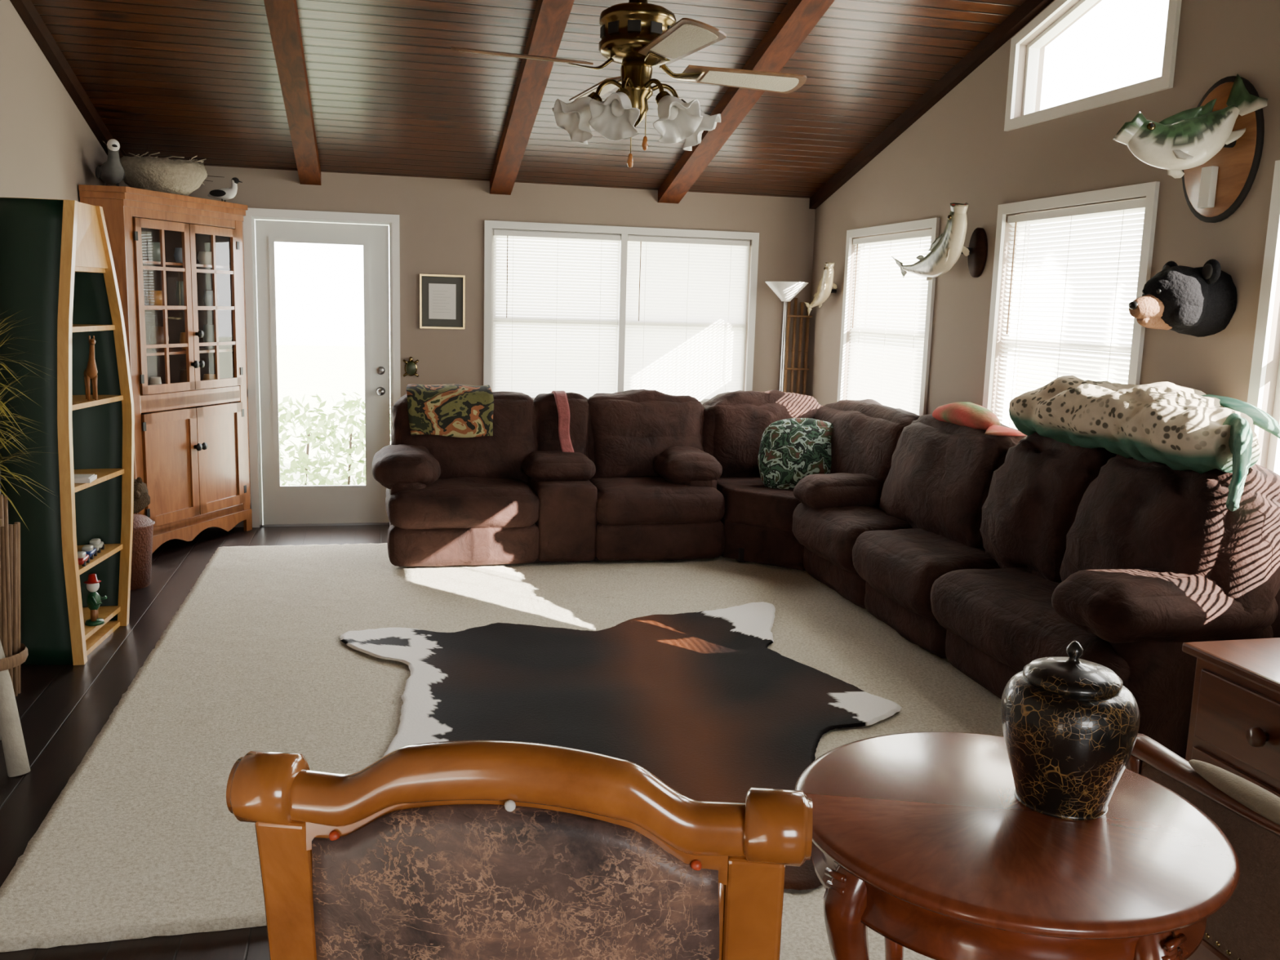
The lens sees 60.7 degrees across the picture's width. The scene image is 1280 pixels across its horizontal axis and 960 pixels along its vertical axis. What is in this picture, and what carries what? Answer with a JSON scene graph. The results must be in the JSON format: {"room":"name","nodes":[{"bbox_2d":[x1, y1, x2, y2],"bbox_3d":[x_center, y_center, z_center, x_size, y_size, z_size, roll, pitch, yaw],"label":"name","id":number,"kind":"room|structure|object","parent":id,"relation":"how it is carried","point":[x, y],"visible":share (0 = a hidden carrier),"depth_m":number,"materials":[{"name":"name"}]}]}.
{"room":"living room","nodes":[
{"label":"living room","id":0,"kind":"room"},
{"bbox_2d":[0,0,119,494],"bbox_3d":[-2.090,-0.719,1.671,0.140,3.871,10.800,-1,9,-13],"label":"wall","id":1,"kind":"structure","parent":0,"point":[48,148],"depth_m":5.16,"materials":[{"name":"paint"}]},
{"bbox_2d":[9,0,123,158],"bbox_3d":[-1.966,-1.794,1.521,0.049,1.516,10.796,-1,9,-13],"label":"ceiling beam","id":2,"kind":"structure","parent":1,"relation":"attached to","point":[26,10],"depth_m":5.47,"materials":[{"name":"wood"}]},
{"bbox_2d":[0,524,389,959],"bbox_3d":[0.182,1.219,2.539,4.927,0.100,11.080,-1,9,-13],"label":"floor","id":3,"kind":"structure","parent":0,"point":[63,708],"depth_m":4.07,"materials":[{"name":"brown wood"}]},
{"bbox_2d":[0,494,30,777],"bbox_3d":[-2.181,0.481,3.575,0.382,0.907,0.392,-1,9,-13],"label":"stand","id":4,"kind":"object","parent":3,"relation":"on","point":[13,653],"visible":1,"depth_m":3.51,"materials":[{"name":"brown wood"}]},
{"bbox_2d":[0,311,63,531],"bbox_3d":[-2.049,-0.173,3.403,0.448,0.848,0.413,-1,9,-13],"label":"plant","id":5,"kind":"object","parent":4,"relation":"on","point":[2,410],"visible":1,"depth_m":3.42,"materials":[{"name":"green plant"}]},
{"bbox_2d":[0,197,134,665],"bbox_3d":[-2.492,-0.223,4.726,0.357,1.902,0.706,1,9,-5],"label":"bookshelf","id":6,"kind":"object","parent":3,"relation":"on","point":[57,269],"visible":0.84,"depth_m":4.48,"materials":[{"name":"green paint"}]},
{"bbox_2d":[77,551,89,566],"bbox_3d":[-2.393,0.336,4.672,0.054,0.056,0.110,-1,9,-13],"label":"toy car","id":7,"kind":"object","parent":6,"relation":"on","point":[82,557],"visible":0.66,"depth_m":4.65,"materials":[{"name":"plastic"}]},
{"bbox_2d":[74,474,97,483],"bbox_3d":[-2.401,-0.007,4.696,0.100,0.024,0.120,-1,9,-13],"label":"book","id":8,"kind":"object","parent":6,"relation":"on","point":[78,478],"visible":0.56,"depth_m":4.65,"materials":[{"name":"white paper"}]},
{"bbox_2d":[81,544,97,559],"bbox_3d":[-2.422,0.315,4.796,0.054,0.056,0.110,-1,9,-13],"label":"toy car","id":9,"kind":"object","parent":6,"relation":"on","point":[89,549],"visible":0.78,"depth_m":4.77,"materials":[{"name":"blue plastic"}]},
{"bbox_2d":[84,335,97,400],"bbox_3d":[-2.364,-0.482,4.706,0.052,0.280,0.195,-4,11,-30],"label":"giraffe figurine","id":10,"kind":"object","parent":6,"relation":"on","point":[91,372],"visible":1,"depth_m":4.71,"materials":[{"name":"brown wood"}]},
{"bbox_2d":[84,573,106,626],"bbox_3d":[-2.400,0.523,4.806,0.085,0.222,0.115,-1,9,-13],"label":"figurine","id":11,"kind":"object","parent":6,"relation":"on","point":[94,599],"visible":1,"depth_m":4.79,"materials":[{"name":"green wood"}]},
{"bbox_2d":[89,538,104,552],"bbox_3d":[-2.452,0.294,4.921,0.054,0.056,0.110,-1,9,-13],"label":"toy car","id":12,"kind":"object","parent":6,"relation":"on","point":[98,544],"visible":0.66,"depth_m":4.90,"materials":[{"name":"white plastic"}]},
{"bbox_2d":[130,514,155,590],"bbox_3d":[-2.739,0.376,5.783,0.330,0.370,0.330,-1,9,-13],"label":"wicker basket","id":13,"kind":"object","parent":3,"relation":"on","point":[143,526],"visible":0.38,"depth_m":5.73,"materials":[{"name":"brown wicker"}]},
{"bbox_2d":[133,476,150,513],"bbox_3d":[-2.716,0.085,5.761,0.317,0.228,0.261,3,9,8],"label":"stuffed raccoon","id":14,"kind":"object","parent":13,"relation":"on","point":[141,497],"visible":0.4,"depth_m":5.70,"materials":[{"name":"brown fur"}]},
{"bbox_2d":[78,184,252,553],"bbox_3d":[-2.790,-0.633,6.596,0.764,2.100,1.032,-1,9,-13],"label":"china cabinet","id":15,"kind":"object","parent":3,"relation":"on","point":[179,260],"visible":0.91,"depth_m":6.62,"materials":[{"name":"brown wood"}]},
{"bbox_2d":[95,138,124,186],"bbox_3d":[-2.925,-1.743,6.047,0.140,0.254,0.372,-4,11,-33],"label":"duck decoy","id":16,"kind":"object","parent":15,"relation":"on","point":[111,171],"visible":1,"depth_m":5.97,"materials":[{"name":"grey wood"}]},
{"bbox_2d":[102,140,222,181],"bbox_3d":[-2.804,-1.823,6.487,0.620,0.283,0.374,-1,9,-13],"label":"dried branches","id":17,"kind":"object","parent":15,"relation":"on","point":[102,140],"visible":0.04,"depth_m":6.44,"materials":[{"name":"brown plant"}]},
{"bbox_2d":[120,152,207,195],"bbox_3d":[-2.786,-1.780,6.370,0.496,0.256,0.481,-1,9,-13],"label":"basket","id":18,"kind":"object","parent":15,"relation":"on","point":[180,177],"visible":0.89,"depth_m":6.22,"materials":[{"name":"beige wicker"}]},
{"bbox_2d":[142,260,231,269],"bbox_3d":[-2.809,-1.289,6.535,0.660,0.015,0.890,-1,9,-13],"label":"shelf","id":19,"kind":"object","parent":15,"relation":"attached to","point":[162,264],"depth_m":6.56,"materials":[{"name":"brown wood"}]},
{"bbox_2d":[144,309,232,310],"bbox_3d":[-2.817,-1.033,6.576,0.660,0.015,0.890,-1,9,-13],"label":"shelf","id":20,"kind":"object","parent":15,"relation":"attached to","point":[144,309],"depth_m":6.51,"materials":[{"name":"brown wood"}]},
{"bbox_2d":[146,346,233,355],"bbox_3d":[-2.824,-0.776,6.617,0.660,0.015,0.890,-1,9,-13],"label":"shelf","id":21,"kind":"object","parent":15,"relation":"attached to","point":[189,351],"depth_m":6.62,"materials":[{"name":"brown wood"}]},
{"bbox_2d":[140,388,248,409],"bbox_3d":[-2.816,-0.493,6.635,0.720,0.050,0.990,-1,9,-13],"label":"shelf","id":22,"kind":"object","parent":15,"relation":"attached to","point":[179,400],"depth_m":6.63,"materials":[{"name":"brown wood"}]},
{"bbox_2d":[208,177,242,201],"bbox_3d":[-2.568,-1.796,6.767,0.223,0.153,0.085,3,9,9],"label":"duck decoy","id":23,"kind":"object","parent":15,"relation":"on","point":[226,193],"visible":0.99,"depth_m":6.74,"materials":[{"name":"white wood"}]},
{"bbox_2d":[262,522,389,526],"bbox_3d":[-2.146,0.295,7.526,0.880,0.012,0.140,-1,9,-13],"label":"threshold","id":24,"kind":"object","parent":3,"relation":"on","point":[357,523],"visible":0.43,"depth_m":7.46,"materials":[{"name":"metal"}]},
{"bbox_2d":[0,542,1004,959],"bbox_3d":[-0.171,0.856,4.322,3.578,0.030,5.706,-1,9,-13],"label":"shag rug","id":25,"kind":"object","parent":3,"relation":"on","point":[143,839],"visible":0.37,"depth_m":4.27,"materials":[{"name":"beige carpet"}]},
{"bbox_2d":[339,601,902,890],"bbox_3d":[-0.057,0.862,4.143,2.151,0.018,2.697,-1,9,-13],"label":"cowhide rug","id":26,"kind":"object","parent":25,"relation":"on","point":[700,701],"visible":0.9,"depth_m":4.25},
{"bbox_2d":[372,389,1279,759],"bbox_3d":[0.317,0.157,5.270,3.144,1.087,4.118,-1,9,-13],"label":"sectional sofa","id":27,"kind":"object","parent":25,"relation":"on","point":[990,555],"visible":0.96,"depth_m":5.34,"materials":[{"name":"brown fabric"}]},
{"bbox_2d":[406,383,493,437],"bbox_3d":[-1.180,-0.442,6.756,0.524,0.302,0.500,-1,9,-13],"label":"blanket","id":28,"kind":"object","parent":27,"relation":"on","point":[451,410],"visible":1,"depth_m":6.55,"materials":[{"name":"fabric"}]},
{"bbox_2d":[551,390,573,452],"bbox_3d":[-0.504,-0.371,6.863,0.095,0.375,0.477,-1,10,-16],"label":"scarf","id":29,"kind":"object","parent":27,"relation":"on","point":[561,398],"visible":0.9,"depth_m":6.69,"materials":[{"name":"pink fabric"}]},
{"bbox_2d":[758,417,833,488],"bbox_3d":[0.982,-0.140,6.692,0.518,0.470,0.261,2,9,0],"label":"throw pillow","id":30,"kind":"object","parent":27,"relation":"on","point":[791,450],"visible":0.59,"depth_m":6.61,"materials":[{"name":"green fabric"}]},
{"bbox_2d":[932,401,1026,435],"bbox_3d":[1.633,-0.315,5.367,0.220,0.122,0.749,0,9,-8],"label":"pillow","id":31,"kind":"object","parent":27,"relation":"on","point":[971,415],"visible":0.99,"depth_m":5.25,"materials":[{"name":"pink fabric"}]},
{"bbox_2d":[1008,375,1279,511],"bbox_3d":[1.888,-0.188,4.185,0.469,0.398,1.519,-1,9,-13],"label":"blanket","id":32,"kind":"object","parent":27,"relation":"on","point":[1180,428],"visible":0.99,"depth_m":3.89,"materials":[{"name":"beige fabric"}]},
{"bbox_2d":[794,731,1239,959],"bbox_3d":[0.663,0.915,2.067,0.770,0.624,0.770,-1,9,-13],"label":"round side table","id":33,"kind":"object","parent":25,"relation":"on","point":[925,842],"visible":0.92,"depth_m":1.85,"materials":[{"name":"brown wood"}]},
{"bbox_2d":[1000,640,1139,820],"bbox_3d":[0.797,0.450,2.037,0.240,0.312,0.240,-1,9,-13],"label":"ginger jar","id":34,"kind":"object","parent":33,"relation":"on","point":[1071,724],"visible":1,"depth_m":1.96,"materials":[{"name":"black ceramic"}]},
{"bbox_2d":[1125,733,1279,959],"bbox_3d":[1.444,0.709,2.082,0.675,1.079,0.864,-1,9,-13],"label":"armchair","id":35,"kind":"object","parent":25,"relation":"on","point":[1247,926],"visible":0.52,"depth_m":2.07,"materials":[{"name":"brown wood"}]},
{"bbox_2d":[1182,637,1279,797],"bbox_3d":[1.976,0.816,3.068,0.651,0.570,0.660,-1,9,-13],"label":"side table","id":36,"kind":"object","parent":25,"relation":"on","point":[1234,727],"visible":0.54,"depth_m":3.11,"materials":[{"name":"brown wood"}]},
{"bbox_2d":[226,740,813,959],"bbox_3d":[-0.112,0.774,1.490,0.608,1.111,0.628,3,9,6],"label":"dining chair","id":37,"kind":"object","parent":3,"relation":"on","point":[456,850],"visible":1,"depth_m":1.12,"materials":[{"name":"brown wood"}]},
{"bbox_2d":[764,280,808,391],"bbox_3d":[0.998,-0.524,7.756,0.300,1.735,0.300,-1,9,-13],"label":"torchiere floor lamp","id":38,"kind":"object","parent":3,"relation":"on","point":[785,291],"visible":0.54,"depth_m":7.59,"materials":[{"name":"metal"}]},
{"bbox_2d":[783,297,812,395],"bbox_3d":[1.127,-0.524,8.014,0.190,1.660,0.051,-1,9,-13],"label":"screen","id":39,"kind":"object","parent":3,"relation":"on","point":[801,316],"visible":0.52,"depth_m":7.94,"materials":[{"name":"brown wood"}]},
{"bbox_2d":[119,165,815,528],"bbox_3d":[-1.037,-0.943,7.584,4.927,2.500,0.140,-1,9,-13],"label":"wall","id":40,"kind":"structure","parent":0,"point":[442,220],"depth_m":7.44,"materials":[{"name":"paint"}]},
{"bbox_2d":[243,208,400,527],"bbox_3d":[-2.113,-0.729,7.347,0.980,2.090,0.150,-1,9,-13],"label":"door frame","id":41,"kind":"structure","parent":40,"relation":"attached to","point":[394,219],"depth_m":7.21,"materials":[{"name":"white wood"}]},
{"bbox_2d":[255,219,390,524],"bbox_3d":[-2.111,-0.696,7.337,0.840,2.010,0.040,-1,9,-13],"label":"door","id":42,"kind":"structure","parent":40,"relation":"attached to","point":[318,506],"depth_m":7.34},
{"bbox_2d":[268,235,371,491],"bbox_3d":[-2.127,-0.756,7.295,0.630,1.680,0.015,-1,9,-13],"label":"window frame","id":43,"kind":"structure","parent":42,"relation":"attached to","point":[272,239],"depth_m":7.28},
{"bbox_2d":[376,386,385,395],"bbox_3d":[-1.752,-0.598,7.387,0.060,0.060,0.062,-1,9,-13],"label":"handle","id":44,"kind":"object","parent":42,"relation":"attached to","point":[380,391],"visible":1,"depth_m":7.36,"materials":[{"name":"metal"}]},
{"bbox_2d":[376,365,385,374],"bbox_3d":[-1.752,-0.739,7.384,0.060,0.060,0.022,-1,9,-13],"label":"deadbolt","id":45,"kind":"object","parent":42,"relation":"attached to","point":[380,370],"visible":1,"depth_m":7.38,"materials":[{"name":"metal"}]},
{"bbox_2d":[403,356,418,377],"bbox_3d":[-1.550,-0.765,7.398,0.109,0.138,0.037,-1,9,-13],"label":"wall ornament","id":46,"kind":"object","parent":40,"relation":"attached to","point":[411,366],"visible":1,"depth_m":7.39,"materials":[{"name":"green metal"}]},
{"bbox_2d":[419,274,465,328],"bbox_3d":[-1.335,-1.203,7.383,0.300,0.360,0.023,-1,9,-13],"label":"framed certificate","id":47,"kind":"object","parent":40,"relation":"attached to","point":[442,297],"visible":1,"depth_m":7.38,"materials":[{"name":"gold metal"}]},
{"bbox_2d":[490,228,750,402],"bbox_3d":[-0.128,-1.139,7.735,1.850,1.170,0.105,-1,9,-13],"label":"window","id":48,"kind":"structure","parent":40,"relation":"in","point":[624,237],"depth_m":7.67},
{"bbox_2d":[492,230,620,399],"bbox_3d":[-0.582,-1.130,7.601,0.875,1.150,0.040,-1,9,-13],"label":"window blind","id":49,"kind":"object","parent":48,"relation":"attached to","point":[496,233],"visible":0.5,"depth_m":7.49,"materials":[{"name":"white plastic"}]},
{"bbox_2d":[506,235,507,317],"bbox_3d":[-0.906,-1.384,7.453,0.006,0.550,0.006,-1,9,-13],"label":"wand","id":50,"kind":"object","parent":49,"relation":"hanging from","point":[507,236],"depth_m":7.46,"materials":[{"name":"white plastic"}]},
{"bbox_2d":[511,238,601,391],"bbox_3d":[-0.579,-1.126,7.590,0.614,1.085,0.002,-1,9,-13],"label":"cords","id":51,"kind":"object","parent":49,"relation":"hanging from","point":[557,238],"depth_m":7.59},
{"bbox_2d":[623,235,749,401],"bbox_3d":[0.330,-1.139,7.818,0.890,1.150,0.040,-1,9,-13],"label":"window blind","id":52,"kind":"object","parent":48,"relation":"attached to","point":[632,238],"visible":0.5,"depth_m":7.71,"materials":[{"name":"white plastic"}]},
{"bbox_2d":[638,241,641,320],"bbox_3d":[-0.001,-1.393,7.668,0.006,0.550,0.006,-1,9,-13],"label":"wand","id":53,"kind":"object","parent":52,"relation":"hanging from","point":[640,242],"depth_m":7.66,"materials":[{"name":"white plastic"}]},
{"bbox_2d":[642,243,731,392],"bbox_3d":[0.333,-1.134,7.807,0.625,1.085,0.002,-1,9,-13],"label":"cords","id":54,"kind":"object","parent":52,"relation":"hanging from","point":[689,243],"depth_m":7.80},
{"bbox_2d":[483,220,759,404],"bbox_3d":[-0.117,-1.131,7.689,1.950,1.270,0.019,-1,9,-13],"label":"window frame","id":55,"kind":"structure","parent":40,"relation":"attached to","point":[489,225],"depth_m":7.57,"materials":[{"name":"white wood"}]},
{"bbox_2d":[31,0,1026,198],"bbox_3d":[0.126,-1.870,2.113,5.197,1.714,11.600,-1,9,-13],"label":"ceiling","id":56,"kind":"structure","parent":0,"point":[390,95],"depth_m":5.88,"materials":[{"name":"brown wood"}]},
{"bbox_2d":[263,0,320,185],"bbox_3d":[-0.872,-1.799,1.782,0.130,1.526,10.796,-1,9,-13],"label":"beam","id":57,"kind":"structure","parent":56,"relation":"attached to","point":[282,16],"depth_m":5.67,"materials":[{"name":"brown wood"}]},
{"bbox_2d":[489,0,574,195],"bbox_3d":[0.320,-1.810,2.065,0.140,1.526,10.796,-1,9,-13],"label":"beam","id":58,"kind":"structure","parent":56,"relation":"attached to","point":[550,18],"depth_m":5.83,"materials":[{"name":"brown wood"}]},
{"bbox_2d":[450,0,806,168],"bbox_3d":[-0.003,-1.695,3.674,0.957,1.262,0.957,6,10,25],"label":"ceiling fan","id":59,"kind":"object","parent":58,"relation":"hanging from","point":[639,36],"visible":1,"depth_m":3.61,"materials":[{"name":"white glass"}]},
{"bbox_2d":[600,24,604,38],"bbox_3d":[-0.127,-1.508,3.676,0.006,0.035,0.044,-1,9,-13],"label":"vent","id":60,"kind":"object","parent":59,"relation":"attached to","point":[602,29],"depth_m":3.66,"materials":[{"name":"metal"}]},
{"bbox_2d":[608,20,618,33],"bbox_3d":[-0.088,-1.497,3.613,0.044,0.035,0.006,9,12,40],"label":"vent","id":61,"kind":"object","parent":59,"relation":"attached to","point":[613,25],"depth_m":3.61,"materials":[{"name":"black metal"}]},
{"bbox_2d":[627,19,640,31],"bbox_3d":[-0.019,-1.490,3.585,0.044,0.035,0.006,2,9,4],"label":"vent","id":62,"kind":"object","parent":59,"relation":"attached to","point":[633,24],"depth_m":3.58,"materials":[{"name":"black metal"}]},
{"bbox_2d":[650,21,662,34],"bbox_3d":[0.054,-1.491,3.602,0.044,0.035,0.006,-4,11,-31],"label":"vent","id":63,"kind":"object","parent":59,"relation":"attached to","point":[656,27],"depth_m":3.60,"materials":[{"name":"black metal"}]},
{"bbox_2d":[657,0,835,203],"bbox_3d":[1.458,-1.821,2.336,0.150,1.526,10.796,-1,9,-13],"label":"beam","id":64,"kind":"structure","parent":56,"relation":"attached to","point":[797,18],"depth_m":5.99,"materials":[{"name":"brown wood"}]},
{"bbox_2d":[805,0,1279,467],"bbox_3d":[2.567,-0.762,2.779,0.140,3.871,10.800,-1,9,-13],"label":"wall","id":65,"kind":"structure","parent":0,"point":[960,150],"depth_m":5.21,"materials":[{"name":"paint"}]},
{"bbox_2d":[804,262,837,315],"bbox_3d":[1.272,-1.319,7.583,0.134,0.366,0.367,-1,9,-13],"label":"fish","id":66,"kind":"object","parent":65,"relation":"attached to","point":[824,289],"visible":1,"depth_m":7.46,"materials":[{"name":"white"}]},
{"bbox_2d":[836,217,939,415],"bbox_3d":[1.518,-0.947,6.836,0.019,1.270,1.230,-1,9,-13],"label":"window frame","id":67,"kind":"structure","parent":65,"relation":"attached to","point":[934,223],"depth_m":6.53,"materials":[{"name":"white wood"}]},
{"bbox_2d":[853,229,929,369],"bbox_3d":[1.606,-0.948,6.857,0.060,1.170,1.130,-1,9,-13],"label":"window","id":68,"kind":"structure","parent":65,"relation":"in","point":[926,229],"depth_m":7.31,"materials":[{"name":"white plastic"}]},
{"bbox_2d":[845,236,931,415],"bbox_3d":[1.548,-0.940,6.844,0.016,1.094,1.100,-1,9,-13],"label":"blind","id":69,"kind":"object","parent":68,"relation":"attached to","point":[895,393],"depth_m":6.82,"materials":[{"name":"plastic"}]},
{"bbox_2d":[853,229,931,244],"bbox_3d":[1.548,-0.947,6.843,0.040,1.150,1.100,-1,9,-13],"label":"blind rails","id":70,"kind":"object","parent":68,"relation":"attached to","point":[924,233],"visible":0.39,"depth_m":6.71,"materials":[{"name":"white plastic"}]},
{"bbox_2d":[852,244,857,328],"bbox_3d":[1.423,-1.282,7.236,0.006,0.550,0.006,-1,9,-13],"label":"blind wand","id":71,"kind":"object","parent":70,"relation":"hanging from","point":[857,244],"depth_m":7.23,"materials":[{"name":"white plastic"}]},
{"bbox_2d":[854,238,920,411],"bbox_3d":[1.536,-0.945,6.840,0.002,1.085,0.772,-1,9,-13],"label":"blind cords","id":72,"kind":"object","parent":70,"relation":"hanging from","point":[920,238],"depth_m":6.82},
{"bbox_2d":[808,0,1053,208],"bbox_3d":[2.505,-1.835,2.584,0.049,1.516,10.796,-1,9,-13],"label":"ceiling beam","id":73,"kind":"structure","parent":65,"relation":"attached to","point":[1028,10],"depth_m":6.07,"materials":[{"name":"brown wood"}]},
{"bbox_2d":[891,202,987,280],"bbox_3d":[1.622,-1.286,5.967,0.212,0.393,0.757,-1,9,-13],"label":"fish","id":74,"kind":"object","parent":65,"relation":"attached to","point":[947,248],"visible":1,"depth_m":5.73,"materials":[{"name":"white"}]},
{"bbox_2d":[982,181,1159,410],"bbox_3d":[1.939,-0.663,5.077,0.019,1.290,1.170,-1,9,-13],"label":"window frame","id":75,"kind":"structure","parent":65,"relation":"attached to","point":[1150,189],"depth_m":4.81,"materials":[{"name":"white wood"}]},
{"bbox_2d":[998,198,1144,427],"bbox_3d":[2.027,-0.663,5.098,0.060,1.190,1.070,-1,9,-13],"label":"window","id":76,"kind":"structure","parent":65,"relation":"in","point":[1033,341],"depth_m":5.55,"materials":[{"name":"white plastic"}]},
{"bbox_2d":[995,208,1145,429],"bbox_3d":[1.968,-0.656,5.086,0.020,1.111,1.040,-1,9,-13],"label":"blind","id":77,"kind":"object","parent":76,"relation":"attached to","point":[1141,210],"depth_m":5.02,"materials":[{"name":"plastic"}]},
{"bbox_2d":[1007,198,1146,223],"bbox_3d":[1.968,-0.663,5.085,0.040,1.170,1.040,-1,9,-13],"label":"blind rails","id":78,"kind":"object","parent":76,"relation":"attached to","point":[1140,203],"visible":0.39,"depth_m":4.93,"materials":[{"name":"white plastic"}]},
{"bbox_2d":[1005,222,1017,334],"bbox_3d":[1.851,-1.003,5.447,0.006,0.550,0.006,-1,9,-13],"label":"blind wand","id":79,"kind":"object","parent":78,"relation":"hanging from","point":[1015,223],"depth_m":5.45,"materials":[{"name":"white plastic"}]},
{"bbox_2d":[1008,209,1124,426],"bbox_3d":[1.957,-0.660,5.082,0.002,1.105,0.730,-1,9,-13],"label":"blind cords","id":80,"kind":"object","parent":78,"relation":"hanging from","point":[1123,210],"depth_m":5.05,"materials":[{"name":"white fabric"}]},
{"bbox_2d":[1021,0,1159,115],"bbox_3d":[2.058,-2.020,4.869,0.060,0.642,1.090,-1,9,-13],"label":"window","id":81,"kind":"structure","parent":65,"relation":"in","point":[1033,52],"depth_m":5.37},
{"bbox_2d":[1004,0,1182,131],"bbox_3d":[1.980,-2.026,4.849,0.019,0.755,1.190,-1,9,-13],"label":"window frame","id":82,"kind":"structure","parent":65,"relation":"attached to","point":[1166,81],"depth_m":4.90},
{"bbox_2d":[1128,258,1237,337],"bbox_3d":[1.993,-0.681,4.093,0.356,0.285,0.301,-1,9,-13],"label":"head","id":83,"kind":"object","parent":65,"relation":"attached to","point":[1199,301],"visible":1,"depth_m":4.01},
{"bbox_2d":[1112,74,1267,222],"bbox_3d":[1.984,-1.228,4.032,0.450,0.527,0.408,-1,9,-13],"label":"fish","id":84,"kind":"object","parent":65,"relation":"attached to","point":[1216,144],"visible":1,"depth_m":3.98,"materials":[{"name":"white"}]},
{"bbox_2d":[1247,160,1279,437],"bbox_3d":[2.356,-0.376,3.334,0.019,1.300,1.240,-1,9,-13],"label":"window frame","id":85,"kind":"structure","parent":65,"relation":"attached to","point":[1272,251],"depth_m":3.87,"materials":[{"name":"white wood"}]},
{"bbox_2d":[1266,358,1279,475],"bbox_3d":[2.444,-0.377,3.355,0.060,1.200,1.140,-1,9,-13],"label":"window","id":86,"kind":"structure","parent":65,"relation":"in","point":[1273,455],"depth_m":3.92,"materials":[{"name":"white glass"}]},
{"label":"outside","id":87,"kind":"structure","parent":0,"visible":0},
{"bbox_2d":[276,344,1129,485],"bbox_3d":[2.510,0.322,11.072,70.000,0.100,70.000,-1,9,-13],"label":"bushes","id":88,"kind":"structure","parent":87,"point":[326,371],"depth_m":25.48,"materials":[{"name":"green plant"}]},
{"bbox_2d":[278,391,391,485],"bbox_3d":[-2.645,-0.308,10.366,3.381,1.056,1.462,-1,9,-13],"label":"shrub","id":89,"kind":"object","parent":88,"relation":"on","point":[304,460],"visible":0.33,"depth_m":10.20,"materials":[{"name":"green plant"}]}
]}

